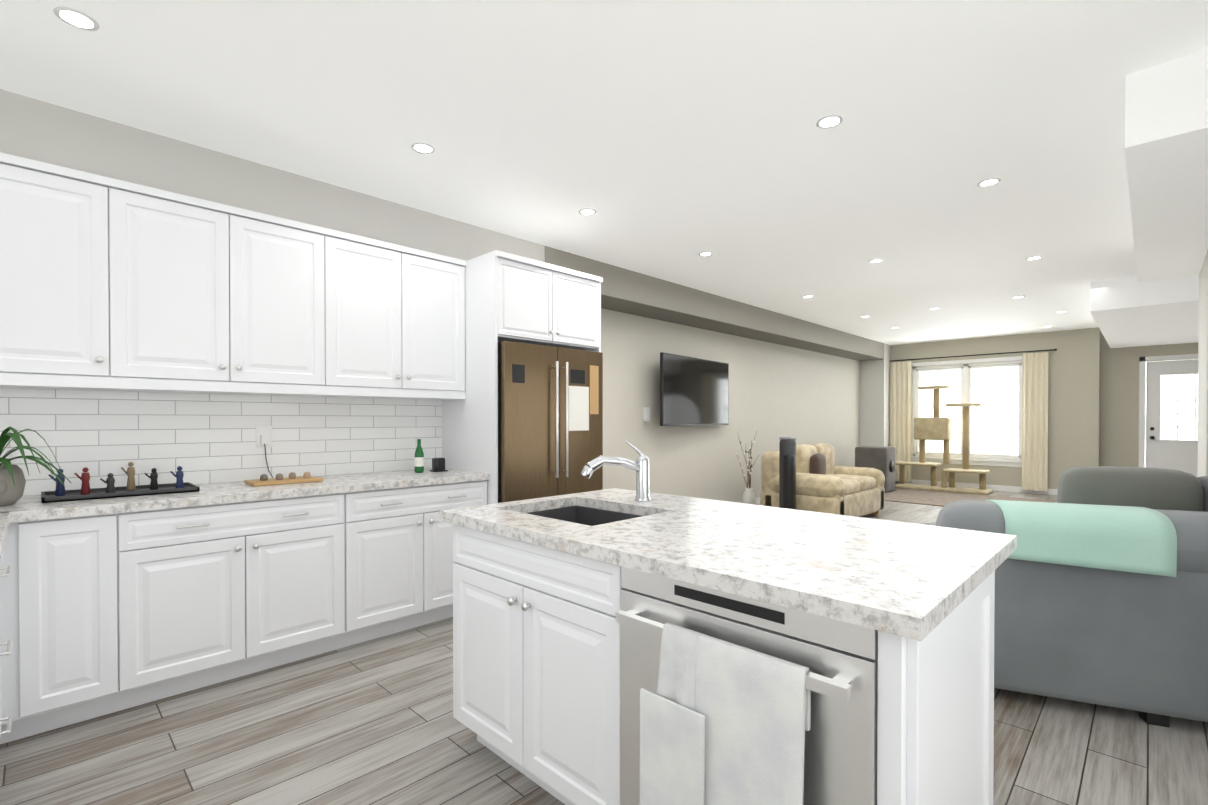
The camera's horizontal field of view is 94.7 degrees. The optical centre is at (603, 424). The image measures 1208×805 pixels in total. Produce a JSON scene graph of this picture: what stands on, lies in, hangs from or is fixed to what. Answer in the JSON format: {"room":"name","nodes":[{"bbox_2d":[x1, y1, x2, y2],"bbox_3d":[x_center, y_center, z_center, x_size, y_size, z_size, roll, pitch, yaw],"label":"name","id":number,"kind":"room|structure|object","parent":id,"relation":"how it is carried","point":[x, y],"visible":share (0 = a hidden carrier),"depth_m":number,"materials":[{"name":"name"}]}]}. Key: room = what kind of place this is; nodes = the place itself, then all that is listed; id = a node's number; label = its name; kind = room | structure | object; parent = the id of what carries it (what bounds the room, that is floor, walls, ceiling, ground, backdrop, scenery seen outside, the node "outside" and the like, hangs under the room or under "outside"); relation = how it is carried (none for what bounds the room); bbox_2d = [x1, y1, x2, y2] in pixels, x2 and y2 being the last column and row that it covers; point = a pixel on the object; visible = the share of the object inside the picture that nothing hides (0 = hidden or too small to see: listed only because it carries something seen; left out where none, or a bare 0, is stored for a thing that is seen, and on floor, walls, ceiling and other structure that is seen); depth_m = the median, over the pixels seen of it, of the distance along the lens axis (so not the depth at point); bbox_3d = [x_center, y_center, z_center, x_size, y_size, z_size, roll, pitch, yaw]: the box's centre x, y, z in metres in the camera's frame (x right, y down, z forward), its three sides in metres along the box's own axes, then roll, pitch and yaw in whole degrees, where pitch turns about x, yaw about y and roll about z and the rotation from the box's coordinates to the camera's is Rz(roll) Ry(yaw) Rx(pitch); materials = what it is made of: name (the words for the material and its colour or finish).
{"room":"open-plan kitchen","nodes":[
{"label":"open-plan kitchen","id":0,"kind":"room"},
{"bbox_2d":[0,89,890,501],"bbox_3d":[0.159,-0.161,5.884,0.650,2.740,15.200,0,1,44],"label":"wall","id":1,"kind":"structure","parent":0,"point":[806,381],"depth_m":6.23,"materials":[{"name":"paint"}]},
{"bbox_2d":[0,152,115,391],"bbox_3d":[-2.509,-0.639,2.459,0.330,0.935,0.459,0,1,44],"label":"upper cabinet","id":2,"kind":"object","parent":1,"relation":"attached to","point":[58,321],"depth_m":2.39,"materials":[{"name":"wood"}]},
{"bbox_2d":[112,178,235,395],"bbox_3d":[-2.187,-0.642,2.787,0.330,0.935,0.460,0,1,44],"label":"upper cabinet","id":3,"kind":"object","parent":1,"relation":"attached to","point":[218,352],"depth_m":2.67,"materials":[{"name":"wood"}]},
{"bbox_2d":[228,206,327,395],"bbox_3d":[-1.865,-0.645,3.115,0.330,0.935,0.460,0,1,44],"label":"upper cabinet","id":4,"kind":"object","parent":1,"relation":"attached to","point":[280,265],"depth_m":3.00,"materials":[{"name":"wood"}]},
{"bbox_2d":[320,229,403,399],"bbox_3d":[-1.544,-0.648,3.442,0.330,0.935,0.455,0,1,44],"label":"upper cabinet","id":5,"kind":"object","parent":1,"relation":"attached to","point":[366,275],"depth_m":3.33,"materials":[{"name":"wood"}]},
{"bbox_2d":[404,246,467,399],"bbox_3d":[-1.226,-0.650,3.767,0.330,0.935,0.455,0,1,44],"label":"upper cabinet","id":6,"kind":"object","parent":1,"relation":"attached to","point":[435,285],"depth_m":3.65,"materials":[{"name":"wood"}]},
{"bbox_2d":[468,250,555,351],"bbox_3d":[-0.765,-0.847,3.984,0.680,0.544,0.463,0,1,44],"label":"upper cabinet","id":7,"kind":"object","parent":1,"relation":"attached to","point":[511,297],"depth_m":3.71,"materials":[{"name":"wood"}]},
{"bbox_2d":[548,266,599,351],"bbox_3d":[-0.441,-0.850,4.314,0.680,0.544,0.462,0,1,44],"label":"upper cabinet","id":8,"kind":"object","parent":1,"relation":"attached to","point":[577,293],"depth_m":4.09,"materials":[{"name":"wood"}]},
{"bbox_2d":[643,352,728,425],"bbox_3d":[1.106,-0.398,6.839,0.256,0.820,1.613,0,1,44],"label":"tv","id":9,"kind":"object","parent":1,"relation":"attached to","point":[694,391],"visible":1,"depth_m":6.69,"materials":[{"name":"black plastic"}]},
{"bbox_2d":[737,498,759,504],"bbox_3d":[2.146,1.141,8.091,0.012,0.100,8.480,0,1,44],"label":"baseboard","id":10,"kind":"structure","parent":1,"relation":"attached to","point":[757,499],"depth_m":8.20,"materials":[{"name":"white wood"}]},
{"bbox_2d":[0,483,1207,804],"bbox_3d":[2.207,1.253,4.236,5.900,0.060,15.900,0,1,44],"label":"floor","id":11,"kind":"structure","parent":0,"point":[372,721],"depth_m":2.13,"materials":[{"name":"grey wood"}]},
{"bbox_2d":[0,544,7,743],"bbox_3d":[-2.208,0.810,1.586,0.838,0.869,0.640,0,1,44],"label":"base cabinet","id":12,"kind":"object","parent":11,"relation":"on","point":[3,563],"depth_m":2.11,"materials":[{"name":"wood"}]},
{"bbox_2d":[0,512,11,559],"bbox_3d":[-2.188,0.355,1.581,0.868,0.040,0.665,0,1,44],"label":"countertop","id":13,"kind":"structure","parent":12,"relation":"on","point":[5,517],"depth_m":1.92,"materials":[{"name":"white stone"}]},
{"bbox_2d":[24,512,123,737],"bbox_3d":[-2.350,0.803,2.439,0.600,0.869,0.288,0,1,44],"label":"base cabinet","id":14,"kind":"object","parent":11,"relation":"on","point":[74,569],"depth_m":2.24,"materials":[{"name":"wood"}]},
{"bbox_2d":[124,492,347,708],"bbox_3d":[-1.926,0.799,2.871,0.600,0.869,0.923,0,1,44],"label":"base cabinet","id":15,"kind":"object","parent":11,"relation":"on","point":[217,593],"depth_m":2.62,"materials":[{"name":"wood"}]},
{"bbox_2d":[0,468,491,523],"bbox_3d":[-1.941,0.345,2.834,0.625,0.040,2.800,0,1,44],"label":"countertop","id":16,"kind":"structure","parent":15,"relation":"on","point":[27,509],"depth_m":2.70,"materials":[{"name":"white stone"}]},
{"bbox_2d":[0,427,70,506],"bbox_3d":[-2.424,0.168,2.187,0.335,0.321,0.476,0,1,44],"label":"plant","id":17,"kind":"object","parent":16,"relation":"on","point":[12,482],"visible":1,"depth_m":2.24,"materials":[{"name":"green plant"}]},
{"bbox_2d":[41,462,199,502],"bbox_3d":[-2.253,0.254,2.608,0.280,0.143,0.540,0,1,44],"label":"tray","id":18,"kind":"object","parent":16,"relation":"on","point":[60,493],"visible":0.98,"depth_m":2.56,"materials":[{"name":"grey"}]},
{"bbox_2d":[244,472,322,485],"bbox_3d":[-1.777,0.295,3.094,0.200,0.052,0.340,0,1,44],"label":"cutting board","id":19,"kind":"object","parent":16,"relation":"on","point":[264,479],"visible":1,"depth_m":3.04,"materials":[{"name":"brown wood"}]},
{"bbox_2d":[414,439,423,472],"bbox_3d":[-1.224,0.206,3.685,0.062,0.220,0.060,0,1,44],"label":"bottle","id":20,"kind":"object","parent":16,"relation":"on","point":[419,460],"visible":1,"depth_m":3.66,"materials":[{"name":"green glass"}]},
{"bbox_2d":[429,458,447,471],"bbox_3d":[-1.119,0.271,3.764,0.090,0.090,0.090,0,1,44],"label":"gadget","id":21,"kind":"object","parent":16,"relation":"on","point":[438,464],"visible":1,"depth_m":3.74,"materials":[{"name":"black plastic"}]},
{"bbox_2d":[348,480,491,645],"bbox_3d":[-1.287,0.794,3.524,0.600,0.869,0.904,0,1,44],"label":"base cabinet","id":22,"kind":"object","parent":11,"relation":"on","point":[400,550],"depth_m":3.22,"materials":[{"name":"wood"}]},
{"bbox_2d":[498,341,602,502],"bbox_3d":[-0.561,0.336,4.118,0.781,1.755,0.895,0,1,44],"label":"fridge","id":23,"kind":"object","parent":11,"relation":"on","point":[550,420],"visible":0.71,"depth_m":3.81,"materials":[{"name":"brown metal"}]},
{"bbox_2d":[440,517,994,804],"bbox_3d":[0.212,0.807,1.817,1.627,0.870,0.882,0,1,44],"label":"kitchen island","id":24,"kind":"object","parent":11,"relation":"on","point":[641,645],"depth_m":1.31,"materials":[{"name":"wood"}]},
{"bbox_2d":[440,489,1016,644],"bbox_3d":[0.306,0.352,1.905,1.660,0.040,0.980,0,1,44],"label":"island countertop","id":25,"kind":"structure","parent":24,"relation":"on","point":[904,575],"depth_m":1.51,"materials":[{"name":"white stone"}]},
{"bbox_2d":[520,501,643,524],"bbox_3d":[-0.082,0.457,2.174,0.570,0.200,0.460,0,1,44],"label":"sink","id":26,"kind":"object","parent":25,"relation":"in","point":[571,510],"depth_m":2.43,"materials":[{"name":"black metal"}]},
{"bbox_2d":[581,441,655,500],"bbox_3d":[0.055,0.199,2.341,0.160,0.258,0.295,0,1,44],"label":"faucet","id":27,"kind":"object","parent":25,"relation":"on","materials":[{"name":"silver metal"}]},
{"bbox_2d":[736,432,758,504],"bbox_3d":[1.911,0.641,7.498,0.349,1.110,0.350,0,1,44],"label":"vase","id":28,"kind":"object","parent":11,"relation":"on","point":[748,497],"visible":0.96,"depth_m":7.45,"materials":[{"name":"white ceramic"}]},
{"bbox_2d":[779,437,795,508],"bbox_3d":[2.136,0.675,6.472,0.260,1.060,0.260,0,1,44],"label":"heater","id":29,"kind":"object","parent":11,"relation":"on","point":[787,472],"visible":0.79,"depth_m":6.39,"materials":[{"name":"black plastic"}]},
{"bbox_2d":[760,443,884,516],"bbox_3d":[2.851,0.724,7.158,1.000,0.950,1.650,0,1,44],"label":"armchair","id":30,"kind":"object","parent":11,"relation":"on","point":[824,484],"visible":0.83,"depth_m":6.83,"materials":[{"name":"beige fabric"}]},
{"bbox_2d":[855,446,894,492],"bbox_3d":[4.837,0.786,9.917,0.551,0.780,0.500,0,1,44],"label":"speaker","id":31,"kind":"object","parent":11,"relation":"on","point":[881,458],"visible":0.69,"depth_m":9.71,"materials":[{"name":"grey plastic"}]},
{"bbox_2d":[895,385,992,494],"bbox_3d":[6.033,0.244,9.958,1.475,1.860,0.550,0,1,44],"label":"cat tree","id":32,"kind":"object","parent":11,"relation":"on","point":[936,427],"visible":0.94,"depth_m":9.88,"materials":[{"name":"carpet"}]},
{"bbox_2d":[885,489,1054,506],"bbox_3d":[5.595,1.181,8.687,2.100,0.012,1.800,0,1,44],"label":"rug","id":33,"kind":"object","parent":11,"relation":"on","point":[927,497],"visible":0.5,"depth_m":8.93,"materials":[{"name":"brown carpet"}]},
{"bbox_2d":[924,466,1207,727],"bbox_3d":[2.408,0.718,2.681,1.490,1.035,1.068,0,1,23],"label":"sofa","id":34,"kind":"object","parent":11,"relation":"on","point":[1101,585],"visible":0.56,"depth_m":2.34,"materials":[{"name":"grey fabric"}]},
{"bbox_2d":[0,0,1207,344],"bbox_3d":[2.207,-1.547,4.213,5.900,0.060,15.900,0,1,44],"label":"ceiling","id":35,"kind":"structure","parent":0,"point":[668,140],"depth_m":2.75,"materials":[{"name":"paint"}]},
{"bbox_2d":[54,6,98,30],"bbox_3d":[-1.939,-1.495,2.047,0.127,0.006,0.118,0,1,44],"label":"recessed light","id":36,"kind":"object","parent":35,"relation":"in","point":[76,18],"depth_m":2.05,"materials":[{"name":"white"}]},
{"bbox_2d":[411,142,434,153],"bbox_3d":[-0.982,-1.503,3.023,0.126,0.006,0.121,0,1,44],"label":"recessed light","id":37,"kind":"object","parent":35,"relation":"in","point":[424,148],"depth_m":3.03,"materials":[{"name":"white"}]},
{"bbox_2d":[579,208,595,214],"bbox_3d":[-0.115,-1.511,3.948,0.124,0.006,0.125,0,1,44],"label":"recessed light","id":38,"kind":"object","parent":35,"relation":"in","point":[587,211],"depth_m":3.94,"materials":[{"name":"white"}]},
{"bbox_2d":[816,115,842,128],"bbox_3d":[1.114,-1.501,2.754,0.119,0.006,0.125,0,1,44],"label":"recessed light","id":39,"kind":"object","parent":35,"relation":"in","point":[829,121],"depth_m":2.75,"materials":[{"name":"white"}]},
{"bbox_2d":[977,178,1000,186],"bbox_3d":[2.393,-1.507,3.459,0.120,0.006,0.127,0,1,44],"label":"recessed light","id":40,"kind":"object","parent":35,"relation":"in","point":[992,181],"depth_m":3.46,"materials":[{"name":"white"}]},
{"bbox_2d":[891,327,1197,488],"bbox_3d":[7.512,-0.191,9.631,5.900,2.740,0.450,0,1,44],"label":"wall","id":41,"kind":"structure","parent":0,"point":[1093,398],"depth_m":9.11,"materials":[{"name":"paint"}]},
{"bbox_2d":[912,356,1022,466],"bbox_3d":[6.633,-0.226,10.213,1.930,1.920,0.150,0,1,44],"label":"window","id":42,"kind":"structure","parent":41,"relation":"in","point":[981,459],"depth_m":10.19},
{"bbox_2d":[890,348,1056,361],"bbox_3d":[6.594,-1.245,10.120,2.572,0.044,0.119,0,1,44],"label":"curtain rod","id":43,"kind":"object","parent":41,"relation":"attached to","point":[1055,349],"visible":0.98,"depth_m":9.96,"materials":[{"name":"black plastic"}]},
{"bbox_2d":[890,361,911,481],"bbox_3d":[5.797,-0.056,10.861,0.390,2.330,0.055,0,1,44],"label":"curtain","id":44,"kind":"object","parent":43,"relation":"hanging from","point":[901,407],"visible":0.92,"depth_m":10.87,"materials":[{"name":"beige fabric"}]},
{"bbox_2d":[1022,352,1047,491],"bbox_3d":[7.281,-0.044,9.404,0.350,2.330,0.056,0,1,44],"label":"curtain","id":45,"kind":"object","parent":43,"relation":"hanging from","point":[1035,422],"visible":1,"depth_m":9.40,"materials":[{"name":"beige fabric"}]},
{"bbox_2d":[895,479,1057,494],"bbox_3d":[6.797,1.126,10.020,3.150,0.100,0.012,0,1,44],"label":"baseboard","id":46,"kind":"structure","parent":41,"relation":"attached to","point":[1016,489],"depth_m":9.84,"materials":[{"name":"white wood"}]},
{"bbox_2d":[1139,354,1197,476],"bbox_3d":[8.848,0.064,8.453,1.040,2.250,0.115,0,1,44],"label":"front door","id":47,"kind":"structure","parent":41,"relation":"in","point":[1171,414],"depth_m":8.58,"materials":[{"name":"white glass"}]},
{"bbox_2d":[1090,50,1207,476],"bbox_3d":[3.624,-0.136,2.905,2.030,2.740,15.800,0,1,44],"label":"wall","id":48,"kind":"structure","parent":0,"point":[1160,297],"depth_m":3.30,"materials":[{"name":"paint"}]},
{"label":"outside","id":49,"kind":"structure","parent":0,"visible":0},
{"bbox_2d":[919,359,1193,467],"bbox_3d":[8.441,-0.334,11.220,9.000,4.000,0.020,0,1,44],"label":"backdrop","id":50,"kind":"structure","parent":49,"point":[998,399],"depth_m":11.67,"materials":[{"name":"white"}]},
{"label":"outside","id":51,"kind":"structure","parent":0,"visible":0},
{"bbox_2d":[919,366,1018,454],"bbox_3d":[7.551,-0.284,11.169,4.200,2.900,0.500,0,1,44],"label":"porch","id":52,"kind":"object","parent":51,"point":[989,372],"visible":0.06,"depth_m":10.97,"materials":[{"name":"white paint"}]}
]}

